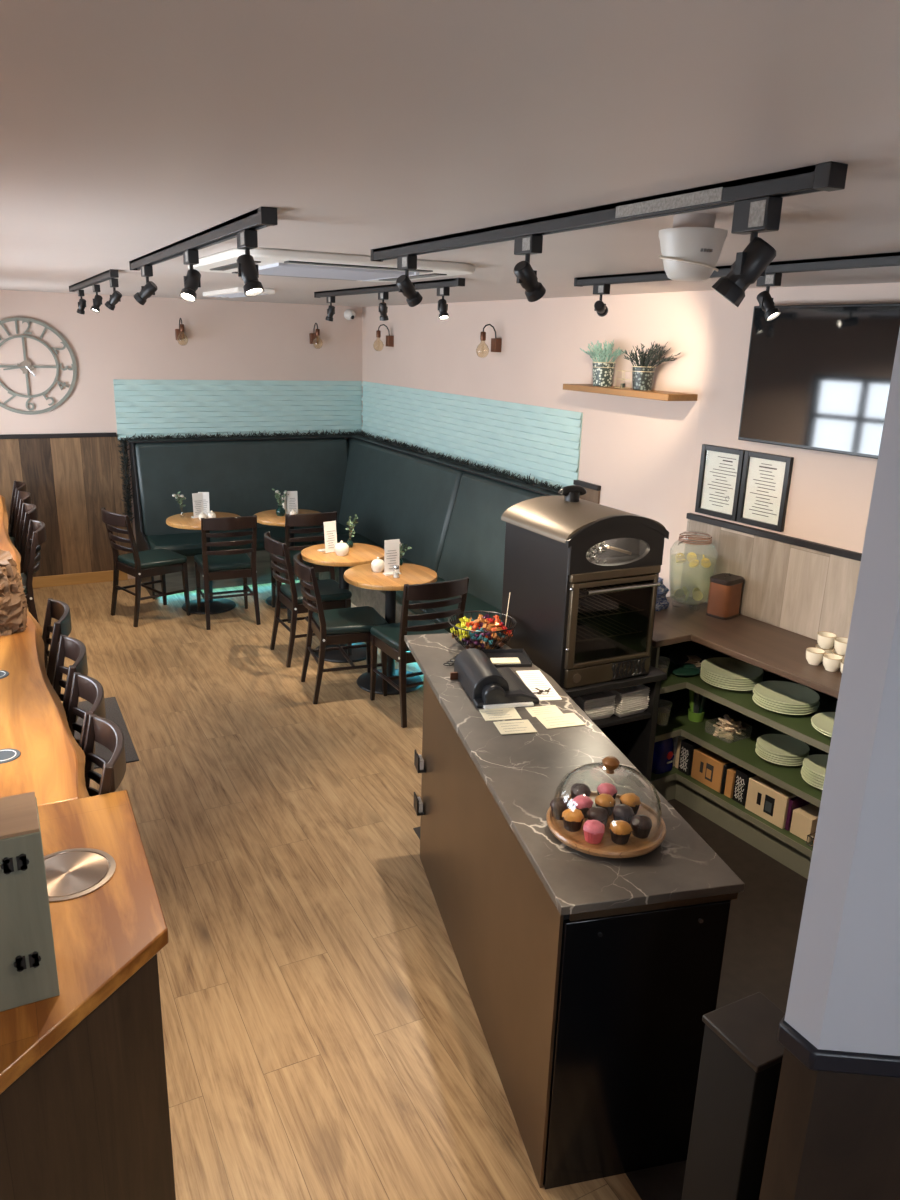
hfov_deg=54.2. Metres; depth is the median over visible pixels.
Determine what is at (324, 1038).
floor
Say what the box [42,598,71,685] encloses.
bar stool
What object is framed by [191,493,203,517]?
menu card
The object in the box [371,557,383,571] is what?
sugar pot
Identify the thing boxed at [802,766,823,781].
dinner plate
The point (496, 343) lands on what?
wall sconce
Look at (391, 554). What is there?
print
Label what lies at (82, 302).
track spotlight
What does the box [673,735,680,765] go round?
carton
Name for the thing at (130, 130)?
ceiling
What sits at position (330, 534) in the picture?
menu card
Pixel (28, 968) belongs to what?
wooden box
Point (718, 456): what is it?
print
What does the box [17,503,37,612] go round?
bar stool
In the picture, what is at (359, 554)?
round table
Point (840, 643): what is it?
teacup
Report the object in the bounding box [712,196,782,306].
track spotlight
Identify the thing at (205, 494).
menu card
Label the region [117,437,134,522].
leaf garland
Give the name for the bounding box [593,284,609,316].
track spotlight
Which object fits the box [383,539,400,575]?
menu card
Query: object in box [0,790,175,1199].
counter
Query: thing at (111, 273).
track
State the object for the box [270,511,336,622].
dining chair
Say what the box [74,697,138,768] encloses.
floor mat
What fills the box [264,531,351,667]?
dining chair
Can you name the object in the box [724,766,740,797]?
carton
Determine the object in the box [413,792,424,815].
holder
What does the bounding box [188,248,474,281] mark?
air conditioner
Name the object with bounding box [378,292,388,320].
track spotlight
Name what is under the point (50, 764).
bar
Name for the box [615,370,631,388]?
wire lantern
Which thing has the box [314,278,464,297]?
track
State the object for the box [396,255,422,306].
track spotlight
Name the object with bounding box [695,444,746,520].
frame
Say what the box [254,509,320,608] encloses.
round table
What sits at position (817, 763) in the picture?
dinner plate
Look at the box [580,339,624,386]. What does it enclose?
potted plant
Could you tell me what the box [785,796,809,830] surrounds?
carton
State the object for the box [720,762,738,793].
carton
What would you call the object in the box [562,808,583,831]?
cupcake
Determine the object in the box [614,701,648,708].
tray
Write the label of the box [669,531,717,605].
dispenser
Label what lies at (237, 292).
ceiling light
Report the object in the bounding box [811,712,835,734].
dinner plate
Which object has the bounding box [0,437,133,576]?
wall panel
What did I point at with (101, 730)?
bar stool
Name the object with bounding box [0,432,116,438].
trim
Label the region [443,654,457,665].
coiled cable
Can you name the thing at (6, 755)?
disc
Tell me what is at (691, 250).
security camera
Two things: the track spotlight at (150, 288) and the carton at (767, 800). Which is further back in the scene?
the carton at (767, 800)
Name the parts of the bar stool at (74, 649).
post, post, rail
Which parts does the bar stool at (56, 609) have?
post, post, rail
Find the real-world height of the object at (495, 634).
0.059 m
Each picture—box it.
[705,763,713,781]
[763,795,774,815]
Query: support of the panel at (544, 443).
attached to the wall at (644, 455)
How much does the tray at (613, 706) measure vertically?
0.026 m
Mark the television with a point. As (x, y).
(818, 377)
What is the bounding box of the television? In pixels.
[738,303,899,458]
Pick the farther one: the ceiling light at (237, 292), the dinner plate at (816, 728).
the ceiling light at (237, 292)
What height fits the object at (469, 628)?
0.051 m
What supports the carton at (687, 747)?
on the shelf unit at (783, 846)
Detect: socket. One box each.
[180,324,184,331]
[315,329,319,335]
[376,330,380,337]
[480,332,485,340]
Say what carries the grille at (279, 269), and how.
attached to the air conditioner
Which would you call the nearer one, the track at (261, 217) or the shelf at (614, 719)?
the track at (261, 217)
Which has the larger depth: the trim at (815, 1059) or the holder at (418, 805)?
the holder at (418, 805)
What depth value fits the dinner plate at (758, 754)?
3.96 m
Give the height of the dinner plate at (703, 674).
0.022 m
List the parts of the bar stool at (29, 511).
post, post, rail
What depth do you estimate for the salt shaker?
5.53 m
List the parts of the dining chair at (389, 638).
leg, seat frame, post, seat, rail, post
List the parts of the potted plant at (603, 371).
pot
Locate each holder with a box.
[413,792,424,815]
[414,749,425,772]
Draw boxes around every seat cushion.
[145,522,355,556]
[311,533,501,632]
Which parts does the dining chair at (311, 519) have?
leg, post, seat, seat frame, rail, post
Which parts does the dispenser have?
glass lid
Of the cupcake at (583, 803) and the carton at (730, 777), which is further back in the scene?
the carton at (730, 777)
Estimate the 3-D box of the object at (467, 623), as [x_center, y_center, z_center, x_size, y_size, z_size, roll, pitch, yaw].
[0.100,0.103,3.881,0.064,0.025,0.025,-13,22,-40]
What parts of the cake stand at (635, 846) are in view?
knob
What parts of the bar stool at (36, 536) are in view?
seat, rail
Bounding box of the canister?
[706,573,743,619]
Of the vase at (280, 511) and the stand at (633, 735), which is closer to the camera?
the stand at (633, 735)
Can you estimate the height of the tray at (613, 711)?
0.026 m
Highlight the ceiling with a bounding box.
[0,0,899,306]
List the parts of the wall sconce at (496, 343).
arm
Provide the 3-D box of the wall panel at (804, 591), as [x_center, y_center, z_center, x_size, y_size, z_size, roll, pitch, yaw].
[2.052,0.143,3.571,0.016,0.418,2.980,-8,19,-30]
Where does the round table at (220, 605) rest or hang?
on the floor
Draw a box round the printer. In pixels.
[450,648,538,708]
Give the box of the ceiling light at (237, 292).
[203,287,274,297]
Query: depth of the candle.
7.41 m
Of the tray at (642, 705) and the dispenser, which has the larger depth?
the dispenser
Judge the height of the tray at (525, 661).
0.020 m
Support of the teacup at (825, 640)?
on the teacup at (817, 645)
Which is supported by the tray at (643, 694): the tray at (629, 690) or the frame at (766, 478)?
the tray at (629, 690)
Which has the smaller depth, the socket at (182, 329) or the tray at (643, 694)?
the tray at (643, 694)
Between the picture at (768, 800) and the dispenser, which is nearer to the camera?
the picture at (768, 800)
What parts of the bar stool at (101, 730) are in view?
post, post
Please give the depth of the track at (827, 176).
1.71 m
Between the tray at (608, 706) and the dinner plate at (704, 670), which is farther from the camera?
the dinner plate at (704, 670)
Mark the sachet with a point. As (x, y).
(726, 715)
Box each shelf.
[563,384,697,400]
[592,711,650,728]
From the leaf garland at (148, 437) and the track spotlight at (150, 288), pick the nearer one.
the track spotlight at (150, 288)
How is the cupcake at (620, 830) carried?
on the cake stand at (635, 846)
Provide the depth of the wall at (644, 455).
5.00 m
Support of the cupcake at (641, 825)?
on the cake stand at (635, 846)
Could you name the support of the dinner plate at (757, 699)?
on the dinner plate at (753, 698)
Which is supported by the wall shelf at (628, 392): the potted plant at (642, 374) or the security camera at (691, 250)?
the potted plant at (642, 374)
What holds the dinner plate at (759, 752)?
on the dinner plate at (758, 754)
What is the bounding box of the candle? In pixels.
[282,495,286,511]
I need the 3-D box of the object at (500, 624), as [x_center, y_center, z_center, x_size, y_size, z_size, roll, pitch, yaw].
[0.242,0.126,3.881,0.068,0.064,0.030,-3,17,-15]
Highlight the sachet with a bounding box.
[725,714,733,723]
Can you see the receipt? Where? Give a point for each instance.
(515, 660)
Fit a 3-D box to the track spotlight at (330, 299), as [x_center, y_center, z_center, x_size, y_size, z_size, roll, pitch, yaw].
[-0.768,-1.869,5.647,0.058,0.153,0.080,-7,18,-27]
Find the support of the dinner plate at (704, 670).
on the dinner plate at (705, 673)
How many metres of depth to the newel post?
1.76 m
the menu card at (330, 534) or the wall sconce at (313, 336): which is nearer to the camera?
the menu card at (330, 534)
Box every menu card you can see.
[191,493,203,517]
[198,492,209,514]
[286,491,297,513]
[317,521,336,552]
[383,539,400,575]
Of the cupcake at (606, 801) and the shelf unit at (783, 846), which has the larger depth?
the shelf unit at (783, 846)
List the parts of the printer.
lever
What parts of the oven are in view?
plate, door, crown plate, handle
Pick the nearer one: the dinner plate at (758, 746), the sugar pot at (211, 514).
the dinner plate at (758, 746)
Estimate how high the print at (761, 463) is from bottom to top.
0.251 m
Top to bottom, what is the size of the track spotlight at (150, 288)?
0.148 m
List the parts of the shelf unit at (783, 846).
panel, shelf, shelf, shelf, panel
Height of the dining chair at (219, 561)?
0.886 m
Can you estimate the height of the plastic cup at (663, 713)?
0.115 m
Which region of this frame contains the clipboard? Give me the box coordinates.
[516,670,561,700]
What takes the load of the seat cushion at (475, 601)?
on the banquette
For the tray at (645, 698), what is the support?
on the tray at (647, 699)
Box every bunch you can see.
[534,688,550,693]
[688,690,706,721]
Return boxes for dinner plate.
[700,668,762,683]
[700,670,762,685]
[700,672,762,688]
[700,675,752,690]
[701,657,763,678]
[701,666,763,680]
[752,696,817,714]
[753,688,816,706]
[753,694,818,711]
[754,681,819,704]
[754,694,818,709]
[755,749,802,765]
[756,742,808,758]
[756,745,808,760]
[756,748,802,763]
[757,734,809,755]
[801,768,823,783]
[801,770,823,786]
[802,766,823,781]
[802,776,822,789]
[803,754,827,775]
[803,764,824,778]
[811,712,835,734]
[811,722,831,736]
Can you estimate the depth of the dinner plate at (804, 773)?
3.77 m
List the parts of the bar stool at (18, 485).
seat, post, post, rail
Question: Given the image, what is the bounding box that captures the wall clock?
[0,317,76,414]
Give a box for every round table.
[166,512,238,614]
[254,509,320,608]
[301,543,383,662]
[343,563,437,694]
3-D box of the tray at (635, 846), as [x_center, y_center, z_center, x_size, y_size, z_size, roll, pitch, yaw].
[0.433,0.625,2.448,0.330,0.028,0.330,-7,18,-27]
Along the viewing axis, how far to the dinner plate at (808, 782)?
3.77 m
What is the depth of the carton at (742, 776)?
4.09 m
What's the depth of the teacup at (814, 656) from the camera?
3.78 m
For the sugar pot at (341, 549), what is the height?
0.100 m
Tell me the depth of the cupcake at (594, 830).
2.33 m
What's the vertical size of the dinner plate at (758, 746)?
0.022 m
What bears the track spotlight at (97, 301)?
attached to the track at (111, 273)
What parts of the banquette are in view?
panel, panel, backrest, panel, backrest, backrest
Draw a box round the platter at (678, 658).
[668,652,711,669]
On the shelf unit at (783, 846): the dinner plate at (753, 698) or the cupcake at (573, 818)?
the dinner plate at (753, 698)
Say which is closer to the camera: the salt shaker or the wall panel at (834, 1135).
the wall panel at (834, 1135)
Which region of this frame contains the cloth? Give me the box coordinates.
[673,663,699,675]
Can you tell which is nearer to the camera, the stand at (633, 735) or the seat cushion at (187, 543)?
the stand at (633, 735)
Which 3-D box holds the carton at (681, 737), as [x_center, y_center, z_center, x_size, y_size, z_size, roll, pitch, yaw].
[1.200,0.761,4.452,0.130,0.165,0.020,-8,19,-30]
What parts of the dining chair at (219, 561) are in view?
leg, post, seat, seat frame, rail, leg, post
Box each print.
[387,550,396,568]
[528,673,550,696]
[667,751,672,759]
[708,456,735,506]
[749,463,776,516]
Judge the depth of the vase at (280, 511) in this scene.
7.31 m
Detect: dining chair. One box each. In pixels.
[101,507,190,626]
[194,515,260,629]
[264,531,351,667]
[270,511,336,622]
[293,552,387,703]
[370,577,468,727]
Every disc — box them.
[0,670,8,678]
[0,748,20,763]
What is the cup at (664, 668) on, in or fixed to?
on the shelf unit at (783, 846)
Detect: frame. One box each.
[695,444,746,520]
[736,451,793,531]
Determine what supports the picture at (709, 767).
attached to the carton at (707, 766)
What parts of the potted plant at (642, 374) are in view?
pot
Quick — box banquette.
[127,435,562,632]
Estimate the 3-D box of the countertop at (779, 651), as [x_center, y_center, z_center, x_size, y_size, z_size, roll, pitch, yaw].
[1.482,0.278,3.851,0.708,0.031,1.960,-8,19,-30]
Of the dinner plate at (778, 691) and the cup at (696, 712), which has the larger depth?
the cup at (696, 712)
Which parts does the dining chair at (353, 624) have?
rail, post, post, seat frame, seat, leg, leg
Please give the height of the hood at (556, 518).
0.097 m
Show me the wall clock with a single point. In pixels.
(25, 366)
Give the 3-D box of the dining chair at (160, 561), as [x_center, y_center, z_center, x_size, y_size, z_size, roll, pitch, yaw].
[-2.416,-0.294,6.947,0.422,0.886,0.553,17,22,42]
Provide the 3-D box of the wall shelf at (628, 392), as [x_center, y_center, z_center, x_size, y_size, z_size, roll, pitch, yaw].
[0.990,-1.177,4.966,0.200,0.035,0.955,-7,18,-27]
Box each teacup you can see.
[806,647,825,664]
[816,644,834,652]
[817,631,836,648]
[823,653,842,671]
[832,650,844,659]
[834,637,847,654]
[840,660,843,672]
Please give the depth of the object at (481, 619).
3.85 m
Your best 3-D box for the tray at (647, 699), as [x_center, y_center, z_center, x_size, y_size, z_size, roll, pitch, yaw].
[0.791,0.448,3.993,0.165,0.026,0.159,-8,19,-29]
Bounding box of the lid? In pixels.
[44,848,115,901]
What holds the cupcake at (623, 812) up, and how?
on the cake stand at (635, 846)
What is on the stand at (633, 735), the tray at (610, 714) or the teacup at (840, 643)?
the tray at (610, 714)
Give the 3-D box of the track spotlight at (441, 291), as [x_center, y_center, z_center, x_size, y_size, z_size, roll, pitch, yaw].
[-0.035,-1.447,4.297,0.053,0.154,0.086,-7,18,-27]
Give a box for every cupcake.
[550,797,570,819]
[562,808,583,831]
[570,783,590,799]
[572,795,592,817]
[583,820,604,843]
[587,807,608,825]
[595,794,615,815]
[597,783,616,798]
[609,820,632,844]
[612,804,634,823]
[619,793,640,814]
[630,815,651,838]
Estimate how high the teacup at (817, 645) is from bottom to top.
0.061 m
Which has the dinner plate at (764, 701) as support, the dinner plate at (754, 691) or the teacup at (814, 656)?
the dinner plate at (754, 691)
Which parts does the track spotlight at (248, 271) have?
stem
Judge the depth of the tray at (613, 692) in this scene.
3.92 m
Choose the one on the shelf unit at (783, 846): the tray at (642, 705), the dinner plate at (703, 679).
the dinner plate at (703, 679)
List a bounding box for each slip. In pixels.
[479,707,521,720]
[493,719,536,734]
[525,705,562,716]
[536,713,585,728]
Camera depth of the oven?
3.76 m
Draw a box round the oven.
[501,485,668,687]
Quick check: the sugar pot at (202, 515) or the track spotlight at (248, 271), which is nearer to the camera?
the track spotlight at (248, 271)
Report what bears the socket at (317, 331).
attached to the wall sconce at (313, 336)
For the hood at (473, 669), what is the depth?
3.37 m
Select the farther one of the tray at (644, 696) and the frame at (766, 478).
the frame at (766, 478)
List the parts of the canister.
lid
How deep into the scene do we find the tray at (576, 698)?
3.85 m
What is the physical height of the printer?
0.107 m
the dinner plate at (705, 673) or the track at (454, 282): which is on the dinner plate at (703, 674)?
the dinner plate at (705, 673)
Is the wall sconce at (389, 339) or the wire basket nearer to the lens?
the wire basket
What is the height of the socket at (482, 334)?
0.062 m
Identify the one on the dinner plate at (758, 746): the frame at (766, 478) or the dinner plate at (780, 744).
the dinner plate at (780, 744)
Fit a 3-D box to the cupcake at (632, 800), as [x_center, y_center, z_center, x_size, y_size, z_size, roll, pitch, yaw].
[0.510,0.577,2.493,0.060,0.055,0.059,16,22,40]
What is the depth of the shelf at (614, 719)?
3.92 m
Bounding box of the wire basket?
[448,611,515,649]
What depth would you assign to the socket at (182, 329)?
7.60 m
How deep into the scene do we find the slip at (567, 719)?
3.15 m
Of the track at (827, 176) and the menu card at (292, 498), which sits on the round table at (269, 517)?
the menu card at (292, 498)
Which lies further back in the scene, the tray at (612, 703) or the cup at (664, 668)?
the cup at (664, 668)
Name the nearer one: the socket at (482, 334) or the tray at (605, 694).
the tray at (605, 694)
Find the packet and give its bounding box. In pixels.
[652,738,673,773]
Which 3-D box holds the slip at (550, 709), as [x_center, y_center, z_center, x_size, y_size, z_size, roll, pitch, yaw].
[0.347,0.409,3.242,0.120,0.002,0.085,-3,17,-15]
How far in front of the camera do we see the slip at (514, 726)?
3.09 m
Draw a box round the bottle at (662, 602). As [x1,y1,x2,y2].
[655,577,668,610]
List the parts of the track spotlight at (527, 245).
stem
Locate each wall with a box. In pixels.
[0,290,361,578]
[362,282,899,638]
[784,328,899,1055]
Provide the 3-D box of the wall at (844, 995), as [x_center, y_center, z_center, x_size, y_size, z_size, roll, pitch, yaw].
[0.903,0.027,1.424,0.629,1.363,0.470,2,16,1]
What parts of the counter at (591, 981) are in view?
panel, panel, rail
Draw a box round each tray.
[481,649,531,666]
[546,791,665,857]
[571,697,614,706]
[572,699,614,709]
[573,697,614,704]
[576,691,615,702]
[579,704,614,711]
[584,706,614,712]
[585,708,614,715]
[588,710,614,716]
[589,713,613,719]
[608,690,649,697]
[612,684,649,695]
[614,694,648,702]
[614,698,648,706]
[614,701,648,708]
[614,705,648,713]
[614,707,647,716]
[615,692,649,700]
[615,696,648,704]
[615,703,647,711]
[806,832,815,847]
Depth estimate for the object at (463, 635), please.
3.81 m
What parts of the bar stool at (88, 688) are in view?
post, post, rail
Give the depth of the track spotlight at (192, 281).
2.76 m
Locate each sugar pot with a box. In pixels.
[199,512,206,520]
[207,510,215,517]
[335,541,348,555]
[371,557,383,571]
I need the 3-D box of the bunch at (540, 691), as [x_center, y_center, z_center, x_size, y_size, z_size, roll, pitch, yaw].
[0.352,0.352,3.411,0.064,0.003,0.080,6,17,16]
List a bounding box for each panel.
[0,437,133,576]
[113,379,361,439]
[361,381,582,488]
[680,519,860,639]
[759,1048,899,1199]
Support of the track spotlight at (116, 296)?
attached to the track at (111, 273)
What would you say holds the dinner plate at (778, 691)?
on the dinner plate at (754, 691)
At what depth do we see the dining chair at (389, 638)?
5.13 m
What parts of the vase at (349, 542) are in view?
stem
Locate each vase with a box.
[172,491,185,514]
[272,489,288,515]
[346,514,357,547]
[399,542,411,565]
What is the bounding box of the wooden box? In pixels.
[0,792,59,1011]
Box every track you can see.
[69,269,118,291]
[129,206,277,270]
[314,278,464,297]
[371,161,847,261]
[574,252,899,286]
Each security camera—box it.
[344,309,354,319]
[659,213,727,280]
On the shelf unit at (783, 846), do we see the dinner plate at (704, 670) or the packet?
the packet
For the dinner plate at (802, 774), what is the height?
0.022 m
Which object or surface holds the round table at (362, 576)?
on the floor
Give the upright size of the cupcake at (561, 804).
0.055 m
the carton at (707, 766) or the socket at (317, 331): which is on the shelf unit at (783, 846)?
the carton at (707, 766)
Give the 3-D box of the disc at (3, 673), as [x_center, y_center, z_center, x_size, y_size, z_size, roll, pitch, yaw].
[-1.768,0.291,3.411,0.104,0.004,0.104,-7,18,-27]
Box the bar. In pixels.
[0,495,88,806]
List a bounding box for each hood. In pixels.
[454,648,509,699]
[501,495,665,542]
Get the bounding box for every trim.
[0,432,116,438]
[573,480,600,490]
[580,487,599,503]
[686,513,861,560]
[777,1015,899,1077]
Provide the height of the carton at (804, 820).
0.110 m
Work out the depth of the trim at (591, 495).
5.49 m
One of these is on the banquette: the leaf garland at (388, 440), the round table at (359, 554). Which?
the leaf garland at (388, 440)
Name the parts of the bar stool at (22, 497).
seat, post, post, rail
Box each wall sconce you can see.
[175,318,187,345]
[309,323,321,347]
[374,324,393,347]
[476,324,501,357]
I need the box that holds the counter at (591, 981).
[404,633,744,1189]
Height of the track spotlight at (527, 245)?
0.149 m
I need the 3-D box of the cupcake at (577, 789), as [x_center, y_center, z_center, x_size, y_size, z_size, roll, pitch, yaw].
[0.377,0.558,2.542,0.058,0.055,0.059,0,17,-5]
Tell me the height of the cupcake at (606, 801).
0.055 m
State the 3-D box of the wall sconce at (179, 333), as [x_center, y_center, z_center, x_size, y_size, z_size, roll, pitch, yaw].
[-2.343,-2.340,7.665,0.094,0.235,0.182,-7,18,-27]
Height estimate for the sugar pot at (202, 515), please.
0.070 m
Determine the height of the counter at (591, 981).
0.897 m
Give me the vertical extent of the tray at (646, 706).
0.026 m
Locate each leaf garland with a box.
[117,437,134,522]
[121,429,356,439]
[356,431,561,491]
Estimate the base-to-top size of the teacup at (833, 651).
0.061 m
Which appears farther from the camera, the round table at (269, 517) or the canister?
the round table at (269, 517)
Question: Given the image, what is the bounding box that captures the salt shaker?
[393,565,399,577]
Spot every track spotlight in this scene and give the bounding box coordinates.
[77,290,85,313]
[90,284,102,312]
[105,278,121,310]
[134,265,156,304]
[180,249,200,301]
[236,229,263,296]
[325,296,334,320]
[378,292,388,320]
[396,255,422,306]
[437,287,449,319]
[513,234,545,301]
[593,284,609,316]
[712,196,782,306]
[756,273,781,320]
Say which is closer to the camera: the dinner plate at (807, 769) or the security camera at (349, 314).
the dinner plate at (807, 769)
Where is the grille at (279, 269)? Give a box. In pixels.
[258,263,418,280]
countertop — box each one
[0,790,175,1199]
[652,595,841,698]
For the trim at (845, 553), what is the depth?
4.22 m
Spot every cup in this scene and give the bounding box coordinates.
[657,707,670,724]
[658,665,667,672]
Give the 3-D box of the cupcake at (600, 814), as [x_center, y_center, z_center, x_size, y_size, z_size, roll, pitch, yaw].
[0.406,0.597,2.414,0.060,0.055,0.059,2,16,0]
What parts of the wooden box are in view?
lid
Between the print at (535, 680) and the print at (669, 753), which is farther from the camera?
the print at (669, 753)
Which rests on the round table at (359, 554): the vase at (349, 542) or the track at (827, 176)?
the vase at (349, 542)
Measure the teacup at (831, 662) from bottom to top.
0.061 m
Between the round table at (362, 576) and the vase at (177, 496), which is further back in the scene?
the vase at (177, 496)
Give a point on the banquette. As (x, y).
(449, 513)
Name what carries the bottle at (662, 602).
on the countertop at (779, 651)
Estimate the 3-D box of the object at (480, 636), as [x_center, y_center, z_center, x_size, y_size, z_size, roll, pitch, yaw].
[0.152,0.171,3.789,0.070,0.056,0.030,-4,17,-19]
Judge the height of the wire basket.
0.115 m
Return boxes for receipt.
[490,657,520,663]
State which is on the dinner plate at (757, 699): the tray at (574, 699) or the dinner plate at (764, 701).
the dinner plate at (764, 701)
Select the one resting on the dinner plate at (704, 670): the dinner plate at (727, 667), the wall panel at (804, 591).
the dinner plate at (727, 667)
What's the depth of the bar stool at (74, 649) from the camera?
3.59 m
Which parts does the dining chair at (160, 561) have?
post, rail, post, seat frame, seat, leg, leg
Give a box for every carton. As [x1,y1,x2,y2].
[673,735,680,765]
[675,736,686,767]
[678,739,701,775]
[691,747,731,792]
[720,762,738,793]
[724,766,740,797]
[732,767,756,805]
[745,775,796,828]
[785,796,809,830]
[790,803,819,841]
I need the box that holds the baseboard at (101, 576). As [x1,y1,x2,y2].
[32,570,127,587]
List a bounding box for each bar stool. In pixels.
[8,480,26,536]
[9,491,31,548]
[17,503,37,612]
[20,519,47,662]
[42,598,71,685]
[53,635,87,721]
[67,672,105,770]
[83,714,125,795]
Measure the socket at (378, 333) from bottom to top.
0.062 m
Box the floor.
[27,578,807,1199]
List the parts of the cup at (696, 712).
handle, handle, handle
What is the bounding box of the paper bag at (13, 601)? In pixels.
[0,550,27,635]
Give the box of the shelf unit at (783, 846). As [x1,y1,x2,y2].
[650,641,837,878]
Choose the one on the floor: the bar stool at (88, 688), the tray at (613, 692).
the bar stool at (88, 688)
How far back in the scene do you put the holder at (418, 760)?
3.68 m
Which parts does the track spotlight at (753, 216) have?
stem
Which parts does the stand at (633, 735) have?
panel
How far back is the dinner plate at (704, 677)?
4.14 m
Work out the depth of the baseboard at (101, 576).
7.87 m
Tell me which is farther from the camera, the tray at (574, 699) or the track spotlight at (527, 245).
the tray at (574, 699)
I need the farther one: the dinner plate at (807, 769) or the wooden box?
the dinner plate at (807, 769)
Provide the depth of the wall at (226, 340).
7.65 m
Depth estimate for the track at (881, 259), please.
2.84 m
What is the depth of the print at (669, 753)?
4.37 m
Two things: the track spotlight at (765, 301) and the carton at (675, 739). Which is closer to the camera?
the track spotlight at (765, 301)
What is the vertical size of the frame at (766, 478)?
0.356 m
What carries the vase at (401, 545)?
on the round table at (362, 576)
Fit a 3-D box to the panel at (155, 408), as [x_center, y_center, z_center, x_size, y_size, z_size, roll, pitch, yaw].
[-1.892,-1.776,8.177,2.300,0.520,0.027,-7,18,-27]
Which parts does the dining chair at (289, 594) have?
post, rail, post, seat frame, seat, leg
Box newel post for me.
[681,992,784,1199]
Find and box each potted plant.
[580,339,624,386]
[622,341,679,390]
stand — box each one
[546,756,665,857]
[562,665,666,781]
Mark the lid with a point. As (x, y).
(77, 872)
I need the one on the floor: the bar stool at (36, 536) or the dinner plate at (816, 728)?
the bar stool at (36, 536)
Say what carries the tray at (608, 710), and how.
on the tray at (613, 711)
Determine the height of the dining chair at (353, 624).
0.886 m

